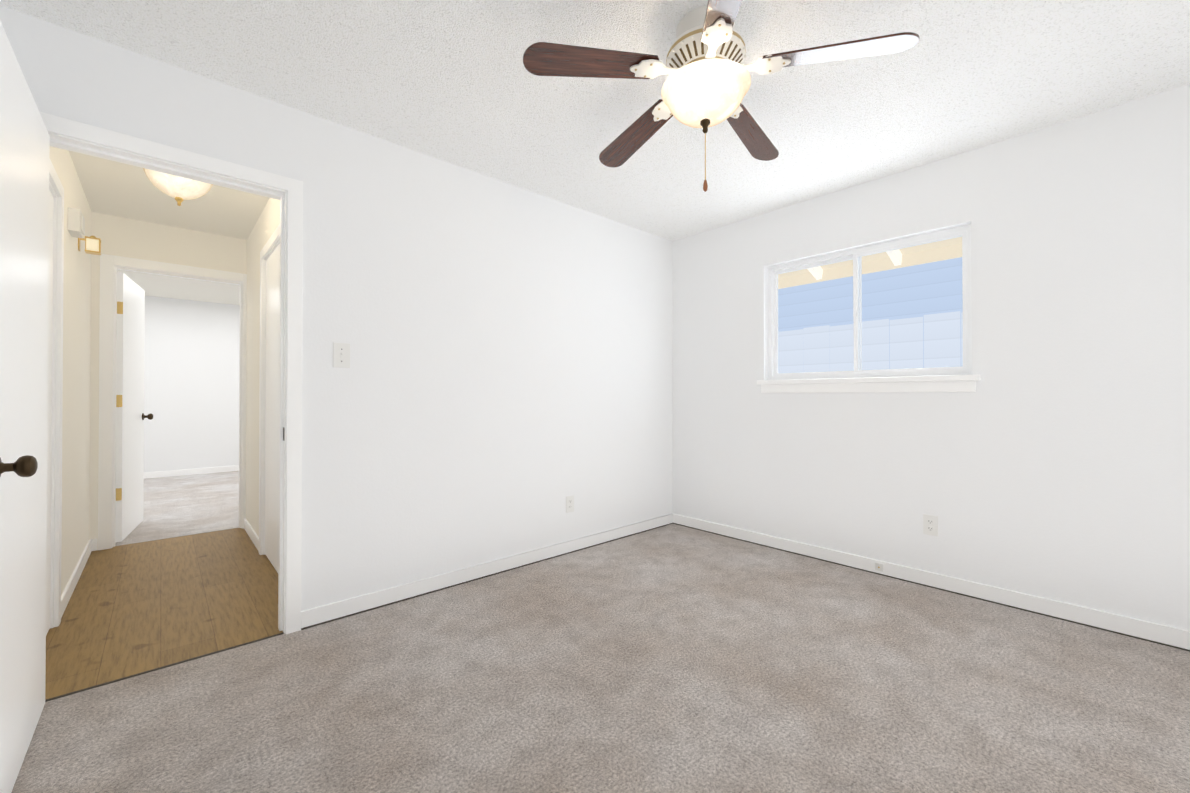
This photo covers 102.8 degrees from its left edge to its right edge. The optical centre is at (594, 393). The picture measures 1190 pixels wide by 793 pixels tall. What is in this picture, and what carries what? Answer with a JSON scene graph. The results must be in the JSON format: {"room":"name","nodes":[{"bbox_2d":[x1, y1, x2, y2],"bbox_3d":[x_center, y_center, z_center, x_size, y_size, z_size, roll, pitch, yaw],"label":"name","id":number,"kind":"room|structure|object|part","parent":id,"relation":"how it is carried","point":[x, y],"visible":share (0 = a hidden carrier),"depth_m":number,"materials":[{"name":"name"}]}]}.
{"room":"empty bedroom","nodes":[
{"label":"empty bedroom","id":0,"kind":"room"},
{"bbox_2d":[49,146,91,594],"bbox_3d":[-2.845,-0.092,2.501,0.100,2.380,2.160,0,-1,-42],"label":"wall","id":1,"kind":"structure","parent":0,"point":[76,397],"depth_m":2.73,"materials":[{"name":"white paint"}]},
{"bbox_2d":[46,190,53,634],"bbox_3d":[-2.350,0.082,1.990,0.035,2.009,0.594,0,-1,-42],"label":"closet door","id":2,"kind":"structure","parent":1,"relation":"in","point":[49,431],"depth_m":2.17,"materials":[{"name":"white paint"}]},
{"bbox_2d":[67,207,84,237],"bbox_3d":[-2.793,-0.917,2.561,0.052,0.120,0.150,0,-1,-42],"label":"door chime","id":3,"kind":"object","parent":1,"relation":"attached to","point":[76,224],"visible":1,"depth_m":2.51,"materials":[{"name":"white plastic"}]},
{"bbox_2d":[61,539,96,617],"bbox_3d":[-3.046,1.057,2.809,0.030,0.086,1.428,0,-1,-42],"label":"baseboard","id":4,"kind":"structure","parent":1,"relation":"attached to","point":[91,545],"depth_m":2.74,"materials":[{"name":"white paint"}]},
{"bbox_2d":[78,235,100,254],"bbox_3d":[-3.031,-0.898,2.852,0.092,0.107,0.064,0,-1,-42],"label":"lantern sconce","id":5,"kind":"object","parent":1,"relation":"attached to","point":[92,244],"visible":0.94,"depth_m":2.84,"materials":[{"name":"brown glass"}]},
{"bbox_2d":[45,528,284,699],"bbox_3d":[-2.458,1.131,2.799,1.085,0.058,2.330,0,-1,-42],"label":"floor","id":6,"kind":"structure","parent":0,"point":[134,608],"depth_m":2.43,"materials":[{"name":"brown wood"}]},
{"bbox_2d":[45,632,283,701],"bbox_3d":[-1.699,1.094,1.920,0.750,0.005,0.012,0,-1,-42],"label":"threshold strip","id":7,"kind":"object","parent":6,"relation":"on","point":[81,690],"depth_m":1.89,"materials":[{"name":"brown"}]},
{"bbox_2d":[89,212,246,549],"bbox_3d":[-3.002,-0.103,3.888,4.000,2.420,0.100,0,-1,-42],"label":"wall","id":8,"kind":"structure","parent":0,"point":[127,237],"depth_m":3.49,"materials":[{"name":"white paint"}]},
{"bbox_2d":[115,272,152,541],"bbox_3d":[-3.727,0.101,3.820,0.171,1.995,0.755,0,0,-34],"label":"door","id":9,"kind":"structure","parent":8,"relation":"in","point":[130,416],"depth_m":3.71,"materials":[{"name":"white paint"}]},
{"bbox_2d":[98,254,246,549],"bbox_3d":[-3.212,0.059,3.696,0.886,2.093,0.132,0,-1,-42],"label":"door frame","id":10,"kind":"structure","parent":8,"relation":"attached to","point":[110,265],"depth_m":3.41,"materials":[{"name":"white paint"}]},
{"bbox_2d":[115,471,238,545],"bbox_3d":[-4.300,1.146,5.302,4.000,0.060,3.850,0,-1,-42],"label":"floor","id":11,"kind":"structure","parent":0,"point":[178,506],"depth_m":4.68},
{"bbox_2d":[144,296,239,471],"bbox_3d":[-5.564,-0.084,6.694,4.000,2.420,0.100,0,-1,-42],"label":"wall","id":12,"kind":"structure","parent":0,"point":[191,372],"depth_m":6.59,"materials":[{"name":"white paint"}]},
{"bbox_2d":[144,465,238,478],"bbox_3d":[-5.526,1.083,6.645,4.000,0.083,0.012,0,-1,-42],"label":"baseboard","id":13,"kind":"structure","parent":12,"relation":"attached to","point":[158,474],"depth_m":6.57,"materials":[{"name":"white paint"}]},
{"bbox_2d":[246,198,279,536],"bbox_3d":[-2.118,-0.088,3.165,0.100,2.380,2.160,0,-1,-42],"label":"wall","id":14,"kind":"structure","parent":0,"point":[265,226],"depth_m":3.58,"materials":[{"name":"white paint"}]},
{"bbox_2d":[244,518,258,550],"bbox_3d":[-2.602,1.063,3.605,0.012,0.083,0.845,0,-1,-42],"label":"baseboard","id":15,"kind":"structure","parent":14,"relation":"attached to","point":[251,533],"depth_m":3.57,"materials":[{"name":"white paint"}]},
{"bbox_2d":[259,224,279,554],"bbox_3d":[-1.986,0.058,3.007,0.116,2.087,0.880,0,-1,-42],"label":"door frame","id":16,"kind":"structure","parent":14,"relation":"attached to","point":[274,240],"depth_m":3.26,"materials":[{"name":"white paint"}]},
{"bbox_2d":[265,243,279,572],"bbox_3d":[-1.996,0.089,2.997,0.035,2.009,0.744,0,-1,-42],"label":"hall door","id":17,"kind":"structure","parent":14,"relation":"in","point":[272,413],"depth_m":3.05,"materials":[{"name":"white paint"}]},
{"bbox_2d":[0,5,672,610],"bbox_3d":[-0.725,-0.110,2.893,3.900,2.420,0.120,0,-1,-42],"label":"wall","id":18,"kind":"structure","parent":0,"point":[502,387],"depth_m":2.65,"materials":[{"name":"white paint"}]},
{"bbox_2d":[0,21,49,792],"bbox_3d":[-1.676,0.085,1.372,0.171,1.995,0.805,0,-1,-42],"label":"bedroom door","id":19,"kind":"structure","parent":18,"relation":"in","point":[24,202],"depth_m":1.36,"materials":[{"name":"white paint"}]},
{"bbox_2d":[39,111,302,633],"bbox_3d":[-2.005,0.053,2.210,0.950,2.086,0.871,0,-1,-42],"label":"door frame","id":20,"kind":"structure","parent":18,"relation":"attached to","point":[86,139],"depth_m":2.19,"materials":[{"name":"white paint"}]},
{"bbox_2d":[333,342,349,367],"bbox_3d":[-1.241,-0.188,2.331,0.076,0.120,0.015,0,-1,-42],"label":"light switch","id":21,"kind":"object","parent":18,"relation":"attached to","point":[341,355],"visible":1,"depth_m":2.33,"materials":[{"name":"white plastic"}]},
{"bbox_2d":[301,513,672,629],"bbox_3d":[-0.358,1.059,3.128,2.730,0.086,0.016,0,-1,-42],"label":"baseboard","id":22,"kind":"structure","parent":18,"relation":"attached to","point":[316,616],"depth_m":2.74,"materials":[{"name":"white paint"}]},
{"bbox_2d":[566,495,573,512],"bbox_3d":[-0.172,0.768,3.305,0.070,0.114,0.008,0,-1,-42],"label":"outlet","id":23,"kind":"object","parent":18,"relation":"attached to","point":[569,503],"visible":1,"depth_m":3.30,"materials":[{"name":"white plastic"}]},
{"bbox_2d":[0,0,1189,304],"bbox_3d":[-2.050,-1.325,3.567,4.960,0.100,9.470,0,-1,-42],"label":"ceiling","id":24,"kind":"structure","parent":0,"point":[454,82],"depth_m":2.04,"materials":[{"name":"white paint"}]},
{"bbox_2d":[143,168,212,205],"bbox_3d":[-2.331,-1.166,2.666,0.308,0.230,0.308,0,-1,-42],"label":"hall light","id":25,"kind":"object","parent":24,"relation":"attached to","point":[179,190],"visible":0.48,"depth_m":2.61,"materials":[{"name":"white glass"}]},
{"bbox_2d":[523,0,919,191],"bbox_3d":[0.405,-1.028,1.762,1.237,0.597,1.244,0,-1,-42],"label":"ceiling fan","id":26,"kind":"object","parent":24,"relation":"hanging from","point":[707,84],"visible":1,"depth_m":1.63,"materials":[{"name":"brown wood"}]},
{"bbox_3d":[-0.010,-1.124,1.617,0.470,0.007,0.124,-6,-10,-14],"label":"blade","id":27,"kind":"part","parent":26,"relation":"part of","materials":[{"name":"brown wood"}]},
{"bbox_3d":[0.173,-1.121,2.079,0.124,0.007,0.470,13,-13,-31],"label":"blade","id":28,"kind":"part","parent":26,"relation":"part of","materials":[{"name":"brown wood"}]},
{"bbox_3d":[0.399,-0.860,1.720,0.036,0.259,0.036,0,-1,-42],"label":"pull chain","id":29,"kind":"part","parent":26,"relation":"part of","materials":[{"name":"gold metal"}]},
{"bbox_3d":[0.399,-1.045,1.721,0.316,0.113,0.316,0,-1,-42],"label":"bowl glass","id":30,"kind":"part","parent":26,"relation":"part of","materials":[{"name":"white glass"}]},
{"bbox_3d":[0.372,-1.126,1.300,0.124,0.007,0.470,-11,5,5],"label":"blade","id":31,"kind":"part","parent":26,"relation":"part of","materials":[{"name":"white wood"}]},
{"bbox_3d":[0.668,-1.121,2.047,0.124,0.007,0.470,14,3,40],"label":"blade","id":32,"kind":"part","parent":26,"relation":"part of","materials":[{"name":"brown wood"}]},
{"bbox_3d":[0.792,-1.124,1.566,0.470,0.007,0.124,6,13,22],"label":"blade","id":33,"kind":"part","parent":26,"relation":"part of","materials":[{"name":"white wood"}]},
{"bbox_2d":[11,524,1189,792],"bbox_3d":[0.424,1.122,1.626,3.900,0.060,3.290,0,-1,-42],"label":"floor","id":34,"kind":"structure","parent":0,"point":[673,658],"depth_m":1.71,"materials":[{"name":"grey carpet"}]},
{"bbox_2d":[672,84,1189,630],"bbox_3d":[1.827,-0.109,2.915,0.140,2.420,3.290,0,-1,-42],"label":"wall","id":35,"kind":"structure","parent":0,"point":[1048,458],"depth_m":2.47,"materials":[{"name":"white paint"}]},
{"bbox_2d":[757,224,980,392],"bbox_3d":[1.670,-0.470,3.051,0.163,0.927,1.280,0,-1,-42],"label":"window","id":36,"kind":"structure","parent":35,"relation":"in","point":[857,254],"depth_m":3.00,"materials":[{"name":"white plastic"}]},
{"bbox_3d":[1.644,-0.053,3.025,0.093,0.092,1.280,0,-1,-42],"label":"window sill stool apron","id":37,"kind":"part","parent":36,"relation":"part of","materials":[{"name":"white wood"}]},
{"bbox_2d":[778,237,961,288],"bbox_3d":[2.077,-1.226,3.455,1.003,0.437,5.500,0,-1,-42],"label":"roof eave","id":38,"kind":"object","parent":35,"relation":"attached to","point":[947,249],"depth_m":3.86,"materials":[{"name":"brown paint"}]},
{"bbox_2d":[875,563,882,571],"bbox_3d":[1.725,1.056,2.889,0.012,0.044,0.044,0,-1,-42],"label":"outlet","id":39,"kind":"object","parent":35,"relation":"attached to","point":[878,567],"visible":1,"depth_m":2.89,"materials":[{"name":"white plastic"}]},
{"bbox_2d":[923,514,937,535],"bbox_3d":[1.911,0.749,2.708,0.008,0.114,0.070,0,-1,-42],"label":"outlet","id":40,"kind":"object","parent":35,"relation":"attached to","point":[930,524],"visible":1,"depth_m":2.71,"materials":[{"name":"white plastic"}]},
{"bbox_2d":[673,513,1189,651],"bbox_3d":[1.726,1.058,2.904,0.018,0.086,3.158,0,-1,-42],"label":"baseboard","id":41,"kind":"structure","parent":35,"relation":"attached to","point":[1172,636],"depth_m":2.55,"materials":[{"name":"white paint"}]},
{"bbox_3d":[6.556,1.479,7.188,12.620,0.100,26.000,0,-1,-42],"label":"ground","id":42,"kind":"structure","parent":0,"visible":0},
{"bbox_2d":[778,311,962,372],"bbox_3d":[2.883,0.318,5.197,0.060,2.195,24.000,0,-1,-42],"label":"fence","id":43,"kind":"object","parent":42,"relation":"on","point":[827,348],"depth_m":5.02,"materials":[{"name":"white"}]},
{"bbox_2d":[778,257,962,371],"bbox_3d":[4.939,-0.231,5.723,0.200,3.300,26.000,0,-1,-42],"label":"house siding","id":44,"kind":"object","parent":42,"relation":"on","point":[920,290],"depth_m":6.62,"materials":[{"name":"blue"}]}
]}

